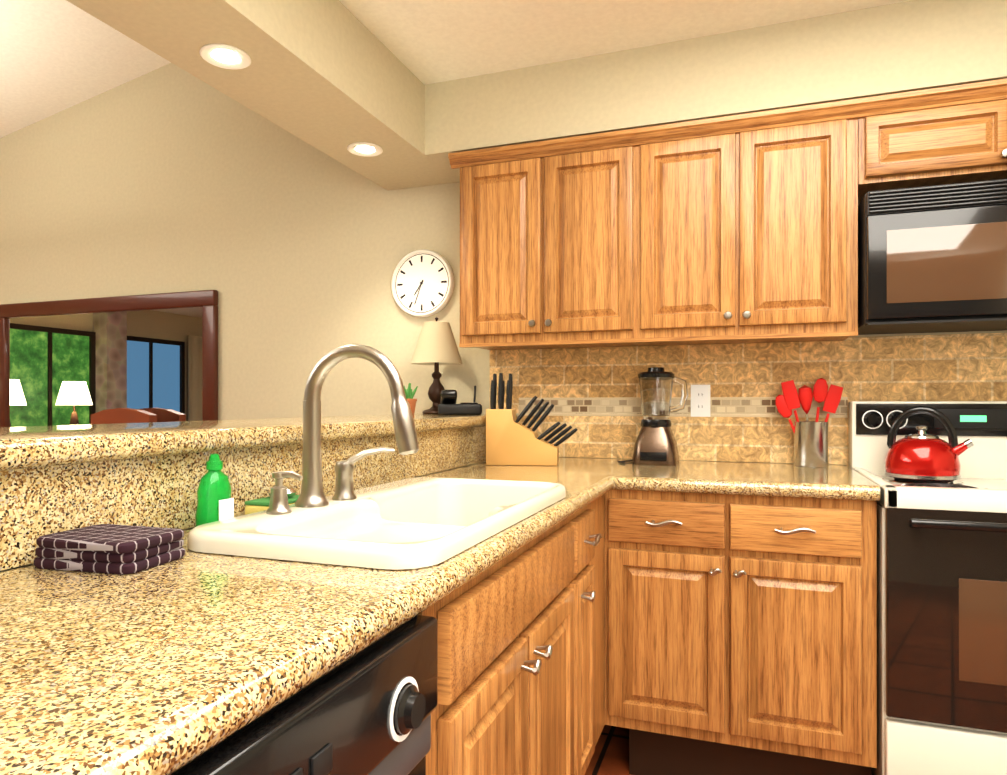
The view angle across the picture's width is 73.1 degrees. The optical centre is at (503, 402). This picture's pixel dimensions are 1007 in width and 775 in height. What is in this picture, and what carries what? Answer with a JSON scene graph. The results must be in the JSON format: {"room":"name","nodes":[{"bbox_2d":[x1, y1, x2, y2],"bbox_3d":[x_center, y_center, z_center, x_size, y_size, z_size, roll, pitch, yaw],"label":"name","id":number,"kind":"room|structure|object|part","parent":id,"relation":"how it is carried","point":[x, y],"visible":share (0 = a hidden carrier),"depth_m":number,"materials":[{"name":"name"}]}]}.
{"room":"kitchen","nodes":[
{"label":"kitchen","id":0,"kind":"room"},
{"bbox_2d":[0,0,170,137],"bbox_3d":[-4.697,-1.659,0.993,6.590,0.660,6.500,0,0,20],"label":"ceiling","id":1,"kind":"structure","parent":0,"point":[56,56],"depth_m":3.22,"materials":[{"name":"paint"}]},
{"bbox_2d":[0,461,485,571],"bbox_3d":[-0.683,0.609,1.102,0.180,1.044,3.598,0,0,20],"label":"wall","id":2,"kind":"structure","parent":0,"point":[194,527],"depth_m":1.19,"materials":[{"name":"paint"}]},
{"bbox_2d":[0,413,516,570],"bbox_3d":[-0.749,0.130,1.125,0.440,0.168,3.597,0,0,20],"label":"bar","id":3,"kind":"object","parent":2,"relation":"on","point":[57,478],"visible":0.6,"depth_m":1.13,"materials":[{"name":"stone"}]},
{"bbox_2d":[404,383,417,413],"bbox_3d":[-0.381,-0.016,2.682,0.079,0.123,0.081,0,0,20],"label":"succulent pot","id":4,"kind":"object","parent":3,"relation":"on","point":[409,394],"visible":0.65,"depth_m":2.67,"materials":[{"name":"brown ceramic"}]},
{"bbox_2d":[411,317,461,413],"bbox_3d":[-0.268,-0.149,2.728,0.208,0.390,0.208,0,0,20],"label":"table lamp","id":5,"kind":"object","parent":3,"relation":"on","point":[436,346],"visible":0.96,"depth_m":2.67,"materials":[{"name":"beige fabric"}]},
{"bbox_3d":[-0.268,-0.237,2.728,0.208,0.165,0.208,0,0,20],"label":"lamp shade","id":6,"kind":"part","parent":5,"relation":"part of","materials":[{"name":"beige fabric"}]},
{"bbox_2d":[438,386,481,414],"bbox_3d":[-0.166,-0.010,2.554,0.160,0.110,0.218,0,0,-5],"label":"phone","id":7,"kind":"object","parent":3,"relation":"on","point":[448,405],"visible":1,"depth_m":2.46,"materials":[{"name":"black plastic"}]},
{"bbox_2d":[67,0,458,190],"bbox_3d":[-1.433,-1.595,-0.169,0.340,1.350,6.499,0,0,20],"label":"header beam","id":8,"kind":"structure","parent":0,"point":[333,79],"depth_m":1.99,"materials":[{"name":"paint"}]},
{"bbox_2d":[199,44,250,69],"bbox_3d":[-0.736,-0.915,1.802,0.128,0.007,0.128,0,0,20],"label":"recessed light","id":9,"kind":"object","parent":8,"relation":"attached to","point":[206,51],"depth_m":1.80,"materials":[{"name":"white"}]},
{"bbox_3d":[-0.736,-0.916,1.802,0.068,0.004,0.068,0,0,20],"label":"recessed ceiling light bulb","id":10,"kind":"part","parent":9,"relation":"part of","materials":[{"name":"white glass"}]},
{"bbox_2d":[347,142,382,156],"bbox_3d":[-0.501,-0.915,2.461,0.128,0.007,0.128,0,0,20],"label":"recessed light","id":11,"kind":"object","parent":8,"relation":"attached to","point":[378,150],"depth_m":2.46,"materials":[{"name":"white"}]},
{"bbox_3d":[-0.501,-0.916,2.461,0.068,0.004,0.068,0,0,20],"label":"recessed ceiling light bulb","id":12,"kind":"part","parent":11,"relation":"part of","materials":[{"name":"white glass"}]},
{"bbox_2d":[0,63,1006,464],"bbox_3d":[-2.075,-0.619,3.573,10.040,3.500,0.120,0,0,20],"label":"wall","id":13,"kind":"structure","parent":0,"point":[286,245],"depth_m":3.22,"materials":[{"name":"paint"}]},
{"bbox_2d":[0,290,217,426],"bbox_3d":[-2.078,-0.133,3.491,1.508,0.808,0.032,0,0,20],"label":"mirror","id":14,"kind":"object","parent":13,"relation":"attached to","point":[73,362],"visible":0.67,"depth_m":3.47,"materials":[{"name":"brown mirror"}]},
{"bbox_2d":[391,249,453,316],"bbox_3d":[-0.344,-0.503,2.874,0.284,0.284,0.032,0,0,20],"label":"wall clock","id":15,"kind":"object","parent":13,"relation":"attached to","point":[430,268],"visible":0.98,"depth_m":2.87,"materials":[{"name":"beige plastic"}]},
{"bbox_2d":[452,128,643,349],"bbox_3d":[0.192,-0.560,2.522,0.647,0.691,0.334,0,0,20],"label":"upper cabinet","id":16,"kind":"object","parent":13,"relation":"attached to","point":[550,229],"depth_m":2.36,"materials":[{"name":"brown wood"}]},
{"bbox_3d":[-0.010,-0.549,2.428,0.296,0.612,0.020,0,0,20],"label":"door","id":17,"kind":"part","parent":16,"relation":"part of","materials":[{"name":"brown wood"}]},
{"bbox_3d":[0.101,-0.274,2.364,0.027,0.027,0.027,0,0,20],"label":"knob","id":18,"kind":"part","parent":16,"relation":"part of","materials":[{"name":"silver metal"}]},
{"bbox_3d":[0.156,-0.274,2.344,0.027,0.027,0.027,0,0,20],"label":"knob","id":19,"kind":"part","parent":16,"relation":"part of","materials":[{"name":"silver metal"}]},
{"bbox_3d":[0.288,-0.549,2.322,0.307,0.612,0.020,0,0,20],"label":"door","id":20,"kind":"part","parent":16,"relation":"part of","materials":[{"name":"brown wood"}]},
{"bbox_2d":[490,341,845,412],"bbox_3d":[0.563,-0.084,2.565,1.313,0.258,0.007,0,0,20],"label":"tile backsplash","id":21,"kind":"structure","parent":13,"relation":"attached to","point":[748,370],"depth_m":2.53,"materials":[{"name":"tile"}]},
{"bbox_2d":[519,397,847,399],"bbox_3d":[0.623,-0.014,2.539,1.192,0.010,0.002,0,0,20],"label":"liner","id":22,"kind":"object","parent":21,"relation":"attached to","point":[689,398],"visible":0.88,"depth_m":2.58,"materials":[{"name":"beige tile"}]},
{"bbox_2d":[691,385,709,416],"bbox_3d":[0.724,-0.006,2.499,0.070,0.118,0.006,0,0,20],"label":"electrical outlet","id":23,"kind":"object","parent":21,"relation":"attached to","point":[700,400],"visible":1,"depth_m":2.50,"materials":[{"name":"white plastic"}]},
{"bbox_2d":[696,391,704,398],"bbox_3d":[0.724,-0.028,2.498,0.034,0.028,0.002,0,0,20],"label":"socket","id":24,"kind":"object","parent":23,"relation":"attached to","point":[699,394],"depth_m":2.50,"materials":[{"name":"white plastic"}]},
{"bbox_2d":[696,403,704,410],"bbox_3d":[0.724,0.016,2.498,0.034,0.028,0.002,0,0,20],"label":"socket","id":25,"kind":"object","parent":23,"relation":"attached to","point":[699,406],"depth_m":2.50,"materials":[{"name":"white plastic"}]},
{"bbox_2d":[519,416,845,464],"bbox_3d":[0.622,0.130,2.544,1.187,0.170,0.007,0,0,20],"label":"tile backsplash","id":26,"kind":"structure","parent":13,"relation":"attached to","point":[752,439],"depth_m":2.50,"materials":[{"name":"tile"}]},
{"bbox_2d":[519,413,847,417],"bbox_3d":[0.623,0.048,2.539,1.192,0.010,0.002,0,0,20],"label":"liner","id":27,"kind":"object","parent":26,"relation":"attached to","point":[689,415],"visible":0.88,"depth_m":2.49,"materials":[{"name":"beige tile"}]},
{"bbox_2d":[519,400,847,414],"bbox_3d":[0.623,0.017,2.539,1.192,0.052,0.001,0,0,20],"label":"backsplash","id":28,"kind":"structure","parent":13,"relation":"attached to","point":[635,406],"depth_m":2.53,"materials":[{"name":"beige tile"}]},
{"bbox_2d":[640,98,863,345],"bbox_3d":[0.808,-0.560,2.303,0.661,0.691,0.334,0,0,20],"label":"upper cabinet","id":29,"kind":"object","parent":13,"relation":"attached to","point":[739,228],"depth_m":2.14,"materials":[{"name":"brown wood"}]},
{"bbox_3d":[0.458,-0.208,2.281,1.308,0.013,0.024,0,0,20],"label":"rail","id":30,"kind":"part","parent":29,"relation":"part of","materials":[{"name":"brown wood"}]},
{"bbox_3d":[0.598,-0.549,2.212,0.298,0.612,0.020,0,0,20],"label":"door","id":31,"kind":"part","parent":29,"relation":"part of","materials":[{"name":"brown wood"}]},
{"bbox_3d":[0.709,-0.274,2.147,0.027,0.027,0.027,0,0,20],"label":"knob","id":32,"kind":"part","parent":29,"relation":"part of","materials":[{"name":"silver metal"}]},
{"bbox_3d":[0.801,-0.882,2.133,2.115,0.046,0.034,0,0,20],"label":"crown","id":33,"kind":"part","parent":29,"relation":"part of","materials":[{"name":"brown wood"}]},
{"bbox_3d":[0.762,-0.274,2.128,0.027,0.027,0.027,0,0,20],"label":"knob","id":34,"kind":"part","parent":29,"relation":"part of","materials":[{"name":"silver metal"}]},
{"bbox_3d":[0.893,-0.549,2.106,0.306,0.612,0.020,0,0,20],"label":"door","id":35,"kind":"part","parent":29,"relation":"part of","materials":[{"name":"brown wood"}]},
{"bbox_2d":[846,333,1006,465],"bbox_3d":[1.547,0.004,2.215,0.776,0.455,0.007,0,0,20],"label":"tile backsplash","id":36,"kind":"structure","parent":13,"relation":"attached to","point":[959,367],"depth_m":2.26,"materials":[{"name":"stone"}]},
{"bbox_2d":[864,79,1006,194],"bbox_3d":[1.305,-0.783,2.126,0.390,0.246,0.334,0,0,20],"label":"upper cabinet","id":37,"kind":"object","parent":13,"relation":"attached to","point":[957,133],"depth_m":1.97,"materials":[{"name":"brown wood"}]},
{"bbox_2d":[858,179,1006,334],"bbox_3d":[1.478,-0.420,2.029,0.760,0.389,0.399,0,0,20],"label":"microwave","id":38,"kind":"object","parent":37,"relation":"attached to","point":[932,259],"visible":1,"depth_m":1.92,"materials":[{"name":"black metal"}]},
{"bbox_3d":[1.324,-0.391,1.891,0.558,0.300,0.030,0,0,20],"label":"door","id":39,"kind":"part","parent":38,"relation":"part of","materials":[{"name":"black glass"}]},
{"bbox_2d":[585,725,631,774],"bbox_3d":[-3.185,1.161,0.454,10.040,0.060,6.740,0,0,20],"label":"floor","id":40,"kind":"structure","parent":0,"point":[610,755],"depth_m":2.19,"materials":[{"name":"ceramic"}]},
{"bbox_2d":[91,408,156,423],"bbox_3d":[-1.919,0.579,3.144,0.380,1.104,0.417,0,0,20],"label":"dining chair","id":41,"kind":"object","parent":40,"relation":"on","point":[119,415],"visible":0.17,"depth_m":3.29,"materials":[{"name":"brown wood"}]},
{"bbox_2d":[171,615,437,774],"bbox_3d":[-0.415,0.694,0.665,0.538,0.863,0.595,0,0,20],"label":"dishwasher","id":42,"kind":"object","parent":40,"relation":"on","point":[370,709],"visible":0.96,"depth_m":0.68,"materials":[{"name":"black metal"}]},
{"bbox_3d":[-0.200,0.415,0.588,0.025,0.052,0.585,0,0,20],"label":"handle","id":43,"kind":"part","parent":42,"relation":"part of","materials":[{"name":"grey"}]},
{"bbox_3d":[-0.203,0.727,0.590,0.017,0.568,0.585,0,0,20],"label":"door","id":44,"kind":"part","parent":42,"relation":"part of","materials":[{"name":"black metal"}]},
{"bbox_2d":[418,494,604,774],"bbox_3d":[-0.108,0.693,1.519,0.544,0.873,1.210,0,0,20],"label":"base cabinet","id":45,"kind":"object","parent":40,"relation":"on","point":[521,661],"visible":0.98,"depth_m":1.25,"materials":[{"name":"brown wood"}]},
{"bbox_2d":[0,344,631,774],"bbox_3d":[-0.317,0.164,0.971,0.533,0.534,3.597,0,0,20],"label":"countertop","id":46,"kind":"structure","parent":45,"relation":"on","point":[218,632],"depth_m":0.74,"materials":[{"name":"stone"}]},
{"bbox_2d":[34,524,184,573],"bbox_3d":[-0.525,0.195,0.911,0.159,0.040,0.116,0,0,14],"label":"dish towel","id":47,"kind":"object","parent":46,"relation":"on","point":[113,549],"visible":1,"depth_m":0.87,"materials":[{"name":"fabric"}]},
{"bbox_2d":[195,453,233,526],"bbox_3d":[-0.484,0.150,1.138,0.050,0.130,0.068,0,0,20],"label":"dish soap bottle","id":48,"kind":"object","parent":46,"relation":"on","point":[215,500],"visible":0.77,"depth_m":1.12,"materials":[{"name":"green plastic"}]},
{"bbox_2d":[245,487,299,514],"bbox_3d":[-0.429,0.189,1.299,0.070,0.053,0.110,0,0,20],"label":"sponge","id":49,"kind":"object","parent":46,"relation":"on","point":[256,505],"visible":0.23,"depth_m":1.26,"materials":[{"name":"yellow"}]},
{"bbox_2d":[266,471,302,514],"bbox_3d":[-0.368,0.151,1.145,0.067,0.071,0.042,0,0,20],"label":"soap dispenser","id":50,"kind":"object","parent":46,"relation":"on","point":[278,505],"depth_m":1.14,"materials":[{"name":"silver metal"}]},
{"bbox_2d":[295,344,418,507],"bbox_3d":[-0.261,0.042,1.202,0.244,0.290,0.060,0,0,20],"label":"faucet","id":51,"kind":"object","parent":46,"relation":"on","point":[312,495],"depth_m":1.21,"materials":[{"name":"silver metal"}]},
{"bbox_2d":[187,477,565,569],"bbox_3d":[-0.165,0.309,1.290,0.410,0.244,0.780,0,0,20],"label":"sink","id":52,"kind":"object","parent":46,"relation":"in","point":[417,523],"depth_m":1.15,"materials":[{"name":"white ceramic"}]},
{"bbox_2d":[332,447,393,500],"bbox_3d":[-0.274,0.137,1.325,0.103,0.100,0.089,0,0,20],"label":"handle","id":53,"kind":"object","parent":52,"relation":"on","point":[344,489],"depth_m":1.30,"materials":[{"name":"silver metal"}]},
{"bbox_2d":[486,409,558,465],"bbox_3d":[0.067,0.119,2.372,0.245,0.192,0.105,0,0,8],"label":"knife block","id":54,"kind":"object","parent":46,"relation":"on","point":[510,440],"visible":0.94,"depth_m":2.32,"materials":[{"name":"brown wood"}]},
{"bbox_2d":[490,380,494,408],"bbox_3d":[-0.038,-0.023,2.363,0.018,0.107,0.027,0,0,8],"label":"knife","id":55,"kind":"object","parent":54,"relation":"in","point":[492,394],"visible":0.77,"depth_m":2.35,"materials":[{"name":"black plastic"}]},
{"bbox_2d":[493,374,496,408],"bbox_3d":[-0.032,-0.036,2.408,0.018,0.132,0.027,0,0,8],"label":"knife","id":56,"kind":"object","parent":54,"relation":"in","point":[495,377],"visible":0.52,"depth_m":2.40,"materials":[{"name":"black plastic"}]},
{"bbox_2d":[498,373,502,408],"bbox_3d":[-0.010,-0.036,2.359,0.018,0.132,0.027,0,0,8],"label":"knife","id":57,"kind":"object","parent":54,"relation":"in","point":[500,391],"visible":0.83,"depth_m":2.35,"materials":[{"name":"black plastic"}]},
{"bbox_2d":[502,381,504,408],"bbox_3d":[-0.004,-0.023,2.404,0.018,0.107,0.027,0,0,8],"label":"knife","id":58,"kind":"object","parent":54,"relation":"in","point":[503,394],"visible":0.4,"depth_m":2.40,"materials":[{"name":"black"}]},
{"bbox_2d":[506,380,510,408],"bbox_3d":[0.018,-0.023,2.355,0.018,0.107,0.027,0,0,8],"label":"knife","id":59,"kind":"object","parent":54,"relation":"in","point":[508,394],"visible":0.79,"depth_m":2.35,"materials":[{"name":"black plastic"}]},
{"bbox_2d":[508,374,512,408],"bbox_3d":[0.024,-0.036,2.400,0.018,0.132,0.027,0,0,8],"label":"knife","id":60,"kind":"object","parent":54,"relation":"in","point":[510,377],"visible":0.48,"depth_m":2.39,"materials":[{"name":"black"}]},
{"bbox_2d":[515,396,536,422],"bbox_3d":[0.075,0.028,2.336,0.084,0.103,0.025,0,0,8],"label":"knife","id":61,"kind":"object","parent":54,"relation":"in","point":[525,409],"visible":0.96,"depth_m":2.33,"materials":[{"name":"black"}]},
{"bbox_2d":[522,399,543,425],"bbox_3d":[0.103,0.037,2.402,0.084,0.103,0.025,0,0,8],"label":"knife","id":62,"kind":"object","parent":54,"relation":"in","point":[533,412],"visible":0.83,"depth_m":2.39,"materials":[{"name":"black plastic"}]},
{"bbox_2d":[527,401,548,427],"bbox_3d":[0.119,0.047,2.376,0.084,0.103,0.025,0,0,8],"label":"knife","id":63,"kind":"object","parent":54,"relation":"in","point":[538,414],"visible":0.81,"depth_m":2.37,"materials":[{"name":"black plastic"}]},
{"bbox_2d":[532,404,553,430],"bbox_3d":[0.135,0.056,2.351,0.084,0.103,0.025,0,0,8],"label":"knife","id":64,"kind":"object","parent":54,"relation":"in","point":[543,417],"visible":0.83,"depth_m":2.34,"materials":[{"name":"black plastic"}]},
{"bbox_2d":[537,421,559,439],"bbox_3d":[0.152,0.100,2.325,0.088,0.072,0.025,0,0,8],"label":"knife","id":65,"kind":"object","parent":54,"relation":"in","point":[548,431],"visible":0.94,"depth_m":2.32,"materials":[{"name":"black plastic"}]},
{"bbox_2d":[544,423,566,440],"bbox_3d":[0.180,0.108,2.391,0.088,0.072,0.025,0,0,8],"label":"knife","id":66,"kind":"object","parent":54,"relation":"in","point":[555,432],"visible":0.9,"depth_m":2.38,"materials":[{"name":"black plastic"}]},
{"bbox_2d":[548,425,571,443],"bbox_3d":[0.196,0.115,2.366,0.088,0.072,0.025,0,0,8],"label":"knife","id":67,"kind":"object","parent":54,"relation":"in","point":[560,434],"visible":0.85,"depth_m":2.36,"materials":[{"name":"black plastic"}]},
{"bbox_2d":[554,428,576,445],"bbox_3d":[0.212,0.123,2.341,0.088,0.072,0.025,0,0,8],"label":"knife","id":68,"kind":"object","parent":54,"relation":"in","point":[566,437],"visible":0.83,"depth_m":2.33,"materials":[{"name":"black plastic"}]},
{"bbox_2d":[618,367,687,465],"bbox_3d":[0.527,0.045,2.406,0.242,0.340,0.168,0,0,20],"label":"blender","id":69,"kind":"object","parent":46,"relation":"on","point":[655,443],"visible":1,"depth_m":2.35,"materials":[{"name":"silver metal"}]},
{"bbox_3d":[0.514,0.173,2.333,0.090,0.055,0.009,0,-15,20],"label":"panel","id":70,"kind":"part","parent":69,"relation":"part of","materials":[{"name":"black plastic"}]},
{"bbox_3d":[0.539,-0.106,2.403,0.128,0.037,0.128,0,0,20],"label":"lid","id":71,"kind":"part","parent":69,"relation":"part of","materials":[{"name":"black plastic"}]},
{"bbox_2d":[639,377,673,419],"bbox_3d":[0.539,-0.015,2.403,0.124,0.149,0.124,0,0,20],"label":"jar","id":72,"kind":"object","parent":69,"relation":"on","point":[655,392],"depth_m":2.36,"materials":[{"name":"clear glass"}]},
{"bbox_3d":[0.613,-0.028,2.377,0.061,0.127,0.016,0,0,20],"label":"handle","id":73,"kind":"part","parent":69,"relation":"part of","materials":[{"name":"clear glass"}]},
{"bbox_3d":[-0.022,0.674,1.077,0.020,0.490,0.345,0,0,20],"label":"door","id":74,"kind":"part","parent":45,"relation":"part of","materials":[{"name":"brown wood"}]},
{"bbox_3d":[0.043,0.468,1.192,0.028,0.013,0.008,0,0,20],"label":"doorpull post","id":75,"kind":"part","parent":45,"relation":"part of","materials":[{"name":"silver metal"}]},
{"bbox_3d":[0.050,0.463,1.210,0.028,0.013,0.008,0,0,20],"label":"doorpull post","id":76,"kind":"part","parent":45,"relation":"part of","materials":[{"name":"silver metal"}]},
{"bbox_3d":[0.069,0.468,1.263,0.028,0.013,0.008,0,0,20],"label":"doorpull post","id":77,"kind":"part","parent":45,"relation":"part of","materials":[{"name":"silver metal"}]},
{"bbox_3d":[0.075,0.463,1.281,0.028,0.013,0.008,0,0,20],"label":"doorpull post","id":78,"kind":"part","parent":45,"relation":"part of","materials":[{"name":"silver metal"}]},
{"bbox_3d":[0.097,0.674,1.412,0.020,0.490,0.345,0,0,20],"label":"door","id":79,"kind":"part","parent":45,"relation":"part of","materials":[{"name":"brown wood"}]},
{"bbox_3d":[0.199,0.674,1.696,0.020,0.490,0.200,0,0,20],"label":"door","id":80,"kind":"part","parent":45,"relation":"part of","materials":[{"name":"brown wood"}]},
{"bbox_3d":[0.199,0.345,1.696,0.020,0.125,0.200,0,0,20],"label":"drawer","id":81,"kind":"part","parent":45,"relation":"part of","materials":[{"name":"brown wood"}]},
{"bbox_3d":[0.199,0.469,1.628,0.028,0.013,0.008,0,0,20],"label":"doorpull post","id":82,"kind":"part","parent":45,"relation":"part of","materials":[{"name":"silver metal"}]},
{"bbox_3d":[0.233,0.341,1.684,0.013,0.022,0.093,0,0,20],"label":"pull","id":83,"kind":"part","parent":45,"relation":"part of","materials":[{"name":"silver metal"}]},
{"bbox_2d":[620,460,879,500],"bbox_3d":[0.754,0.236,2.157,0.676,0.040,0.642,0,0,20],"label":"countertop","id":84,"kind":"structure","parent":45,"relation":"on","point":[841,482],"depth_m":1.93,"materials":[{"name":"stone"}]},
{"bbox_2d":[776,378,842,466],"bbox_3d":[1.036,0.066,2.304,0.212,0.298,0.106,0,0,20],"label":"utensil canister","id":85,"kind":"object","parent":84,"relation":"on","point":[810,443],"visible":1,"depth_m":2.29,"materials":[{"name":"silver metal"}]},
{"bbox_3d":[1.004,0.133,2.309,0.069,0.153,0.009,0,0,20],"label":"handle","id":86,"kind":"part","parent":85,"relation":"part of","materials":[{"name":"red plastic"}]},
{"bbox_3d":[1.013,0.117,2.307,0.054,0.182,0.018,0,0,20],"label":"handle","id":87,"kind":"part","parent":85,"relation":"part of","materials":[{"name":"red plastic"}]},
{"bbox_3d":[1.056,0.112,2.301,0.029,0.192,0.009,0,0,20],"label":"handle","id":88,"kind":"part","parent":85,"relation":"part of","materials":[{"name":"red plastic"}]},
{"bbox_2d":[605,490,876,774],"bbox_3d":[0.731,0.693,2.156,0.716,0.873,0.660,0,0,20],"label":"base cabinet","id":89,"kind":"object","parent":40,"relation":"on","point":[740,634],"visible":1,"depth_m":1.88,"materials":[{"name":"brown wood"}]},
{"bbox_3d":[0.451,0.341,1.912,0.103,0.022,0.013,0,0,20],"label":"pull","id":90,"kind":"part","parent":89,"relation":"part of","materials":[{"name":"silver metal"}]},
{"bbox_3d":[0.463,0.345,1.946,0.326,0.125,0.020,0,0,20],"label":"drawer","id":91,"kind":"part","parent":89,"relation":"part of","materials":[{"name":"brown wood"}]},
{"bbox_3d":[0.463,0.674,1.946,0.326,0.490,0.020,0,0,20],"label":"door","id":92,"kind":"part","parent":89,"relation":"part of","materials":[{"name":"brown wood"}]},
{"bbox_3d":[0.771,0.341,1.798,0.103,0.022,0.013,0,0,20],"label":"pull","id":93,"kind":"part","parent":89,"relation":"part of","materials":[{"name":"silver metal"}]},
{"bbox_3d":[0.783,0.345,1.832,0.326,0.125,0.020,0,0,20],"label":"drawer","id":94,"kind":"part","parent":89,"relation":"part of","materials":[{"name":"brown wood"}]},
{"bbox_3d":[0.783,0.674,1.832,0.326,0.490,0.020,0,0,20],"label":"door","id":95,"kind":"part","parent":89,"relation":"part of","materials":[{"name":"brown wood"}]},
{"bbox_2d":[848,401,1006,774],"bbox_3d":[1.424,0.563,1.875,0.760,1.135,0.701,0,0,20],"label":"stove","id":96,"kind":"object","parent":40,"relation":"on","point":[941,627],"visible":0.75,"depth_m":1.69,"materials":[{"name":"white metal"}]},
{"bbox_3d":[1.205,0.056,2.215,0.052,0.052,0.023,0,0,20],"label":"knob","id":97,"kind":"part","parent":96,"relation":"part of","materials":[{"name":"black plastic"}]},
{"bbox_3d":[1.271,0.056,2.191,0.052,0.052,0.023,0,0,20],"label":"knob","id":98,"kind":"part","parent":96,"relation":"part of","materials":[{"name":"black"}]},
{"bbox_2d":[884,406,973,480],"bbox_3d":[1.278,0.118,2.046,0.229,0.215,0.197,0,0,32],"label":"kettle","id":99,"kind":"object","parent":96,"relation":"on","point":[921,454],"visible":1,"depth_m":2.00,"materials":[{"name":"red metal"}]},
{"bbox_3d":[1.265,0.088,2.055,0.090,0.038,0.090,0,0,32],"label":"lid","id":100,"kind":"part","parent":99,"relation":"part of","materials":[{"name":"silver metal"}]},
{"bbox_3d":[1.265,0.078,2.055,0.183,0.135,0.019,0,0,32],"label":"handle","id":101,"kind":"part","parent":99,"relation":"part of","materials":[{"name":"black plastic"}]},
{"bbox_3d":[1.344,0.140,2.006,0.052,0.049,0.033,0,0,32],"label":"spout","id":102,"kind":"part","parent":99,"relation":"part of","materials":[{"name":"red metal"}]},
{"bbox_2d":[876,475,1006,488],"bbox_3d":[1.423,0.254,1.874,0.720,0.033,0.535,0,0,20],"label":"cooktop","id":103,"kind":"object","parent":96,"relation":"in","point":[966,481],"depth_m":1.99,"materials":[{"name":"beige ceramic"}]},
{"bbox_3d":[1.328,0.925,1.607,0.752,0.232,0.030,0,0,20],"label":"drawer","id":104,"kind":"part","parent":96,"relation":"part of","materials":[{"name":"white metal"}]},
{"bbox_3d":[1.310,0.296,1.556,0.660,0.022,0.022,0,0,20],"label":"handle","id":105,"kind":"part","parent":96,"relation":"part of","materials":[{"name":"black metal"}]},
{"bbox_2d":[934,409,1006,428],"bbox_3d":[1.472,0.051,2.130,0.210,0.060,0.004,0,0,20],"label":"clock","id":106,"kind":"object","parent":96,"relation":"on","point":[960,418],"depth_m":2.13,"materials":[{"name":"black"}]},
{"bbox_2d":[339,0,911,84],"bbox_3d":[0.024,-1.230,-0.863,2.870,0.100,6.170,0,0,20],"label":"ceiling","id":107,"kind":"structure","parent":0,"point":[425,42],"depth_m":2.12,"materials":[{"name":"paint"}]},
{"bbox_2d":[425,0,1006,181],"bbox_3d":[1.114,-1.099,2.198,2.870,0.360,0.329,0,0,20],"label":"soffit","id":108,"kind":"structure","parent":0,"point":[908,46],"depth_m":2.16,"materials":[{"name":"paint"}]}
]}

